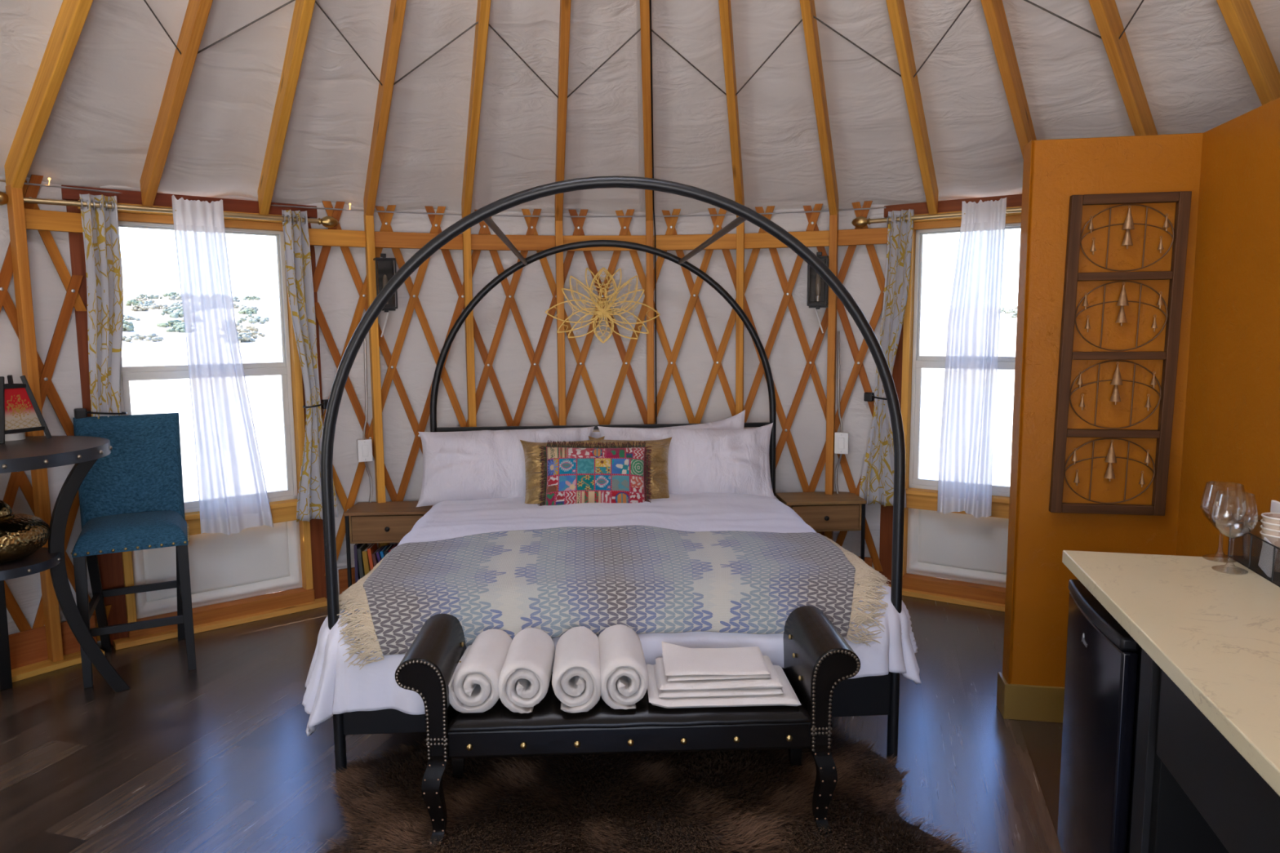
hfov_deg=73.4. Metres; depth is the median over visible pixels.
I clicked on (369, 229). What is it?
wall post
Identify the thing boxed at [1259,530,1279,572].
paper cup
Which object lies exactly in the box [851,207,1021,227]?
curtain rod
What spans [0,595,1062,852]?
floor
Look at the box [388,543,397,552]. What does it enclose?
book
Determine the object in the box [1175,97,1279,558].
wall
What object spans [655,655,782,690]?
folded towel
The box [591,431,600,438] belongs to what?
bed pillow
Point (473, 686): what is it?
rolled towel
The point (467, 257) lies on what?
wall post
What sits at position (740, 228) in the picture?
wall post
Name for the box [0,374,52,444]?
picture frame
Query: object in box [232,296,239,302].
desert shrub
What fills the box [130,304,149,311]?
desert shrub
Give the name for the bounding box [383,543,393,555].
book
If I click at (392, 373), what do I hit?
lattice
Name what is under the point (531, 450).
cushion
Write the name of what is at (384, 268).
wall sconce
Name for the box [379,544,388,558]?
book
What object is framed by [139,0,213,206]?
rafter
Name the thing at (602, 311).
wall art
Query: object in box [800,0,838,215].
rafter
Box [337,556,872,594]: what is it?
baseboard
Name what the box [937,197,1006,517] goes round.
sheer curtain
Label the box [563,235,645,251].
wall rail
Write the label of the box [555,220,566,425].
wall post
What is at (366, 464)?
conduit
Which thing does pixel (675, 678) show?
folded towel
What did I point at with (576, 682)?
rolled towel
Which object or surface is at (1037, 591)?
wall
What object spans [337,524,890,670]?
throw blanket
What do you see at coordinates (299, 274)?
curtain
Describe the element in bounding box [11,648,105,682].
trim
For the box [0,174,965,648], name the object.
wall
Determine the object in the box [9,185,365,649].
window
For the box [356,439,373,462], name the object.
light switch
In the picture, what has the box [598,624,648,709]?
rolled towel
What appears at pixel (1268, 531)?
paper cup
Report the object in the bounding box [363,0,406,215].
rafter
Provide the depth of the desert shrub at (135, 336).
26.70 m
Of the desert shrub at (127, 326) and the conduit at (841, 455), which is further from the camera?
the desert shrub at (127, 326)
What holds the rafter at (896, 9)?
attached to the ceiling
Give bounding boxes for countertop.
[1062,550,1279,796]
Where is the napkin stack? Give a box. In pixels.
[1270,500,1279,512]
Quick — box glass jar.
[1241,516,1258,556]
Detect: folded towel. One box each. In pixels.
[646,663,801,708]
[653,663,784,698]
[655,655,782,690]
[661,640,770,676]
[662,653,771,681]
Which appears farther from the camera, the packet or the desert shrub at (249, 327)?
the desert shrub at (249, 327)
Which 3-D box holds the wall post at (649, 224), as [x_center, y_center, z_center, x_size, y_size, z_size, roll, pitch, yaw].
[0.066,-0.162,5.330,0.046,2.208,0.076,0,6,0]
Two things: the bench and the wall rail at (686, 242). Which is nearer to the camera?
the bench
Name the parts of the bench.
nail trim, arm, nail trim, leg, leg, seat frame, leg, arm, leg, nail trim, nail trim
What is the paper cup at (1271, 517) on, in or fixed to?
on the paper cup at (1267, 525)
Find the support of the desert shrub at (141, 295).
on the ground
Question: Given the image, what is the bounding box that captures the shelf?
[0,547,57,570]
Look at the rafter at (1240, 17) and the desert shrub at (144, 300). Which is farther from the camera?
the desert shrub at (144, 300)
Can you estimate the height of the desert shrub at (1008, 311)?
0.386 m
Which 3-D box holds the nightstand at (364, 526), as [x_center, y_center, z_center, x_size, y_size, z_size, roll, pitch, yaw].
[-1.413,0.745,4.939,0.470,0.575,0.315,-1,7,-4]
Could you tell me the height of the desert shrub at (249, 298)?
0.320 m
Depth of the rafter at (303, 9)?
4.01 m
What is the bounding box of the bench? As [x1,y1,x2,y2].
[395,605,860,847]
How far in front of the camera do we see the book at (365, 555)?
4.82 m
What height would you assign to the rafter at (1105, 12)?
1.943 m
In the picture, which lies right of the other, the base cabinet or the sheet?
the base cabinet
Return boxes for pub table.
[0,435,130,692]
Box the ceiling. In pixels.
[0,0,1279,214]
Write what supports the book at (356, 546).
on the nightstand at (364, 526)
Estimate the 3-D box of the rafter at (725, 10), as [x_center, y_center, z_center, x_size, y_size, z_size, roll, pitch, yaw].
[0.357,-2.014,3.743,0.043,1.943,2.725,1,7,10]
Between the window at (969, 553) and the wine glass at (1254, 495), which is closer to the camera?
the wine glass at (1254, 495)
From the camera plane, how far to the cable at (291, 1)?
3.96 m
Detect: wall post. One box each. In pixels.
[5,184,63,662]
[364,213,387,547]
[462,217,476,426]
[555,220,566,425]
[645,220,654,424]
[735,222,744,414]
[824,213,838,540]
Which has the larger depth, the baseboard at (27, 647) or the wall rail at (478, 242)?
the wall rail at (478, 242)
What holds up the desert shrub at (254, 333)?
on the ground
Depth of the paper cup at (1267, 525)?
2.29 m
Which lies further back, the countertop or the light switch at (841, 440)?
the light switch at (841, 440)
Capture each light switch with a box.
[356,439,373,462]
[834,431,848,453]
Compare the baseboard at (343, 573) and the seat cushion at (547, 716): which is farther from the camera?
the baseboard at (343, 573)
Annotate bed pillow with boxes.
[416,426,594,506]
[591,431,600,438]
[597,422,775,498]
[654,409,745,429]
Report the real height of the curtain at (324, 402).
0.052 m
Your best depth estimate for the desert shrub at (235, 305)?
42.00 m
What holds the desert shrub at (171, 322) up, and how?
on the ground
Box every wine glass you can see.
[1200,481,1247,559]
[1209,490,1257,571]
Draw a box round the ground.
[121,295,1017,593]
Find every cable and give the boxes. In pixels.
[0,179,885,217]
[143,0,1143,98]
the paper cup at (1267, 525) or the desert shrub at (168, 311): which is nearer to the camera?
the paper cup at (1267, 525)
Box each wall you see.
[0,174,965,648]
[1002,133,1203,687]
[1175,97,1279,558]
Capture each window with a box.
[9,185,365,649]
[837,194,1022,612]
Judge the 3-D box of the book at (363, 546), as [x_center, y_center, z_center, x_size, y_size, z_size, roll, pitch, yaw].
[-1.571,0.783,4.890,0.033,0.216,0.150,-1,7,-4]
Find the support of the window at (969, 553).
in the wall at (338, 296)
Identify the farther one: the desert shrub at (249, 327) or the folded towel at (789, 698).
the desert shrub at (249, 327)
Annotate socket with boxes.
[815,295,820,301]
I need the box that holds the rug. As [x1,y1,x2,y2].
[320,726,987,852]
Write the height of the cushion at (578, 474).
0.376 m
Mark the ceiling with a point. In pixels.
(1194, 77)
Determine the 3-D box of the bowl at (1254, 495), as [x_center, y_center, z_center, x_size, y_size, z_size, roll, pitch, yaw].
[1.600,0.240,2.313,0.107,0.121,0.107,0,6,0]
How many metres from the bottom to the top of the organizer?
0.127 m
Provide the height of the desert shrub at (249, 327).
0.357 m
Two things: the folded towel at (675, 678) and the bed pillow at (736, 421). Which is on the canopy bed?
the bed pillow at (736, 421)
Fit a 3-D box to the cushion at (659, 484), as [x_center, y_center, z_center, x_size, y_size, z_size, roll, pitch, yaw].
[-0.052,0.247,4.597,0.459,0.381,0.250,0,6,0]
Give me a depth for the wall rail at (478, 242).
5.14 m
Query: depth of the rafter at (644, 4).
4.34 m
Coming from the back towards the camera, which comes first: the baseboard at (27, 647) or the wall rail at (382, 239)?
the wall rail at (382, 239)
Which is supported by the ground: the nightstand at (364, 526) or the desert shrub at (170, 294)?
the desert shrub at (170, 294)
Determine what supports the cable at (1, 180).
attached to the rafter at (303, 9)
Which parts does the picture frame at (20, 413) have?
paper panel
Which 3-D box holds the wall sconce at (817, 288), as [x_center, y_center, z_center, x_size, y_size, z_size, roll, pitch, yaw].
[1.046,-0.783,5.035,0.115,0.473,0.142,2,7,18]
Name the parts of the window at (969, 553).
wall rail, plate, liner panel, sash, vinyl frame, header trim, head casing, sash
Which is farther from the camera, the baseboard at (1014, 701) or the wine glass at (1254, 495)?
the baseboard at (1014, 701)
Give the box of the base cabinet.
[1129,648,1279,852]
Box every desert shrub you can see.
[122,320,134,331]
[122,332,164,342]
[123,314,140,320]
[124,298,142,306]
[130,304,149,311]
[134,297,155,303]
[136,293,162,299]
[137,300,156,306]
[147,304,171,309]
[156,319,184,327]
[160,306,182,315]
[162,292,181,297]
[165,324,185,333]
[168,293,182,300]
[168,311,183,318]
[169,301,182,307]
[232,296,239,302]
[233,302,246,308]
[235,323,258,331]
[236,314,269,324]
[236,327,265,338]
[236,331,255,342]
[237,308,257,314]
[239,306,258,311]
[242,295,260,300]
[1000,307,1017,313]
[1010,311,1017,317]
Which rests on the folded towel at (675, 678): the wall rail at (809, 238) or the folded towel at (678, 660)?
the folded towel at (678, 660)
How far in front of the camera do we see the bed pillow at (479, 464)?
4.66 m
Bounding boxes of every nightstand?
[343,501,432,587]
[775,491,866,560]
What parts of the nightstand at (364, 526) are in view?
leg, knob, drawer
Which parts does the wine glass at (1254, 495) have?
stem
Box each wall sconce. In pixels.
[373,253,397,337]
[807,252,829,333]
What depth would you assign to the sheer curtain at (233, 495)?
4.45 m
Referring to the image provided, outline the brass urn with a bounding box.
[0,500,50,564]
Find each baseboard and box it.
[8,614,97,669]
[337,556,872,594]
[996,671,1064,723]
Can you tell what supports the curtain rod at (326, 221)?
attached to the window at (234, 577)
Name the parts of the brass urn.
lid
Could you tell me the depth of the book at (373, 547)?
4.82 m
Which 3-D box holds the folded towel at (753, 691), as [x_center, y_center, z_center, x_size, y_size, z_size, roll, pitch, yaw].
[0.246,0.816,2.782,0.390,0.023,0.260,-1,7,-3]
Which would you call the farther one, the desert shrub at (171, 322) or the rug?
the desert shrub at (171, 322)
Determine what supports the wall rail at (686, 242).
attached to the lattice at (392, 373)
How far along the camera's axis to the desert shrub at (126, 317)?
33.45 m
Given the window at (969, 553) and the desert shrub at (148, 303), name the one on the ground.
the desert shrub at (148, 303)
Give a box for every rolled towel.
[448,628,512,713]
[497,627,555,713]
[551,626,601,712]
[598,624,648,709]
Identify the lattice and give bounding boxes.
[0,174,111,641]
[312,200,884,576]
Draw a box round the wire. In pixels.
[649,0,657,423]
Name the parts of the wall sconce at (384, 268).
lamp cord, bulb, glass, plate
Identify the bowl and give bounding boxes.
[1200,481,1247,528]
[1209,490,1257,538]
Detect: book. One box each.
[353,543,362,582]
[356,543,367,578]
[361,545,370,575]
[367,542,377,570]
[371,546,381,566]
[376,545,384,562]
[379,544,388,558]
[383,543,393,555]
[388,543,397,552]
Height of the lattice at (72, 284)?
2.250 m
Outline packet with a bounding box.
[1257,537,1277,577]
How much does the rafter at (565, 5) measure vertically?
1.943 m
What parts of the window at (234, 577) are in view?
wall rail, header trim, head casing, sash, sash, vinyl frame, pane, liner panel, plate, wall rail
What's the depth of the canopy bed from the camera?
3.02 m
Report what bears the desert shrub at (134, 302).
on the ground
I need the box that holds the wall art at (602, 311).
[545,267,660,343]
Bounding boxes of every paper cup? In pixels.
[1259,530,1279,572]
[1260,519,1279,530]
[1260,524,1279,536]
[1261,512,1279,524]
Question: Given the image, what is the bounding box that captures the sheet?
[302,492,921,736]
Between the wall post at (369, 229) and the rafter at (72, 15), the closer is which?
the rafter at (72, 15)
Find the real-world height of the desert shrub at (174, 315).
0.295 m
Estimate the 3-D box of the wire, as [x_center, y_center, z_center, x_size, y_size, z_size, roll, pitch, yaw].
[0.053,-1.134,3.946,0.016,3.310,2.507,0,7,2]
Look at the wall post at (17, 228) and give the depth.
3.92 m
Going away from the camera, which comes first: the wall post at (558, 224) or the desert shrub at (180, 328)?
the wall post at (558, 224)
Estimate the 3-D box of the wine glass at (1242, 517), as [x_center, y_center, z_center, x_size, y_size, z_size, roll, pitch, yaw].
[1.650,0.270,2.433,0.109,0.216,0.109,0,6,0]
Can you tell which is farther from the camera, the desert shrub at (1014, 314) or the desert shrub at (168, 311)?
the desert shrub at (1014, 314)
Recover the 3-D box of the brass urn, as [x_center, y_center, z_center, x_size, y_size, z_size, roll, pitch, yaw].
[-2.613,0.404,3.454,0.392,0.274,0.392,0,6,0]
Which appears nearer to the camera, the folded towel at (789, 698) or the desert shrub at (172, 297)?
the folded towel at (789, 698)
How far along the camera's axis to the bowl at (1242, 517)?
2.43 m
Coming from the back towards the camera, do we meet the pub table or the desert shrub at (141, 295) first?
the desert shrub at (141, 295)
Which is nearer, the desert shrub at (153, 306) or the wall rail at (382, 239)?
the wall rail at (382, 239)
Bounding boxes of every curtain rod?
[0,191,338,227]
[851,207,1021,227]
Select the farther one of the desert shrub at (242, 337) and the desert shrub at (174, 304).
the desert shrub at (174, 304)
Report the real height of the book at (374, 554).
0.185 m
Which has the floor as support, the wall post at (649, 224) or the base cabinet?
the base cabinet
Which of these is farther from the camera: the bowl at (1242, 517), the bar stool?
the bar stool
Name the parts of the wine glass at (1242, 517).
stem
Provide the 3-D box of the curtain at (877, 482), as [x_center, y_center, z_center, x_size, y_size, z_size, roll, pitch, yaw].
[1.423,-0.379,4.968,0.283,1.695,0.085,4,8,32]
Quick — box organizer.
[1227,513,1279,586]
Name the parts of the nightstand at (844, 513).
drawer, leg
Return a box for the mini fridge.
[1057,579,1142,852]
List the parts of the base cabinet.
panel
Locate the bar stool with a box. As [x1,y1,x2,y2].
[71,413,196,688]
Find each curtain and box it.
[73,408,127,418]
[79,193,123,418]
[171,195,273,535]
[281,209,337,522]
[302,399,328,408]
[858,208,914,507]
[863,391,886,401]
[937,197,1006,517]
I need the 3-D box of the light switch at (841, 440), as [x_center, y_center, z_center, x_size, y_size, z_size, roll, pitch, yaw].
[1.206,0.098,5.130,0.080,0.128,0.056,2,7,20]
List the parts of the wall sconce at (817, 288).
glass, bulb, lamp cord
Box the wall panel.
[1048,191,1191,515]
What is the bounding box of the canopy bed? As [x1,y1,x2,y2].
[320,175,905,778]
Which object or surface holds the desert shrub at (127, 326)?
on the ground
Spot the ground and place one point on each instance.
(264, 392)
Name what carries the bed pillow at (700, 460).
on the sheet
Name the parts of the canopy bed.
tie rod, tie rod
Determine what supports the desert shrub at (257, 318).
on the ground
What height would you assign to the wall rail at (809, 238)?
0.090 m
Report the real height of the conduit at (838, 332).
0.612 m
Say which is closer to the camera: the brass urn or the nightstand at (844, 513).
the brass urn
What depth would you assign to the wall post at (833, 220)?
5.08 m
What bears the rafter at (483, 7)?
attached to the ceiling
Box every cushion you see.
[448,666,810,733]
[520,435,604,503]
[537,440,652,506]
[588,435,672,498]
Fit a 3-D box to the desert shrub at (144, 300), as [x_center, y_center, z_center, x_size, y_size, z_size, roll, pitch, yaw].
[-26.044,-6.566,44.935,1.175,0.384,1.128,-3,7,-23]
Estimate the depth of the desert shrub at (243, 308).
39.83 m
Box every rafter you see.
[4,0,93,188]
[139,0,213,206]
[257,0,315,215]
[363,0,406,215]
[461,0,491,217]
[555,0,571,221]
[640,0,653,220]
[718,0,744,217]
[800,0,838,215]
[885,0,938,214]
[980,0,1036,159]
[1088,0,1157,135]
[1216,0,1279,105]
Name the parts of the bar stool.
leg, leg, backrest, seat, leg, leg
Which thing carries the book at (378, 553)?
on the nightstand at (364, 526)
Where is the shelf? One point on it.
(44, 558)
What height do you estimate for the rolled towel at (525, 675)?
0.165 m
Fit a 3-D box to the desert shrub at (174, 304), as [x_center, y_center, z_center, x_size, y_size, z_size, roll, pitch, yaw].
[-22.965,-6.141,43.222,1.324,0.344,1.338,0,6,0]
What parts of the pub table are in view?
leg, leg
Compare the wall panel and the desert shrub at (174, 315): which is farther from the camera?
the desert shrub at (174, 315)
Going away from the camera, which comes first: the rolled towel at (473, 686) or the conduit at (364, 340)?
the rolled towel at (473, 686)
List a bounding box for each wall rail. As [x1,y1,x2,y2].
[374,231,462,249]
[471,234,555,250]
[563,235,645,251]
[653,233,736,250]
[744,230,829,248]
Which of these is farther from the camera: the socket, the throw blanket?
the socket
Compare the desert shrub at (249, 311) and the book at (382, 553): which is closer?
the book at (382, 553)
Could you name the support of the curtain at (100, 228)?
hanging from the curtain rod at (326, 221)
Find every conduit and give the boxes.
[363,337,367,439]
[364,462,372,502]
[835,453,842,493]
[837,331,843,432]
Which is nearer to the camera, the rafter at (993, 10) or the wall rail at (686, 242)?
the rafter at (993, 10)

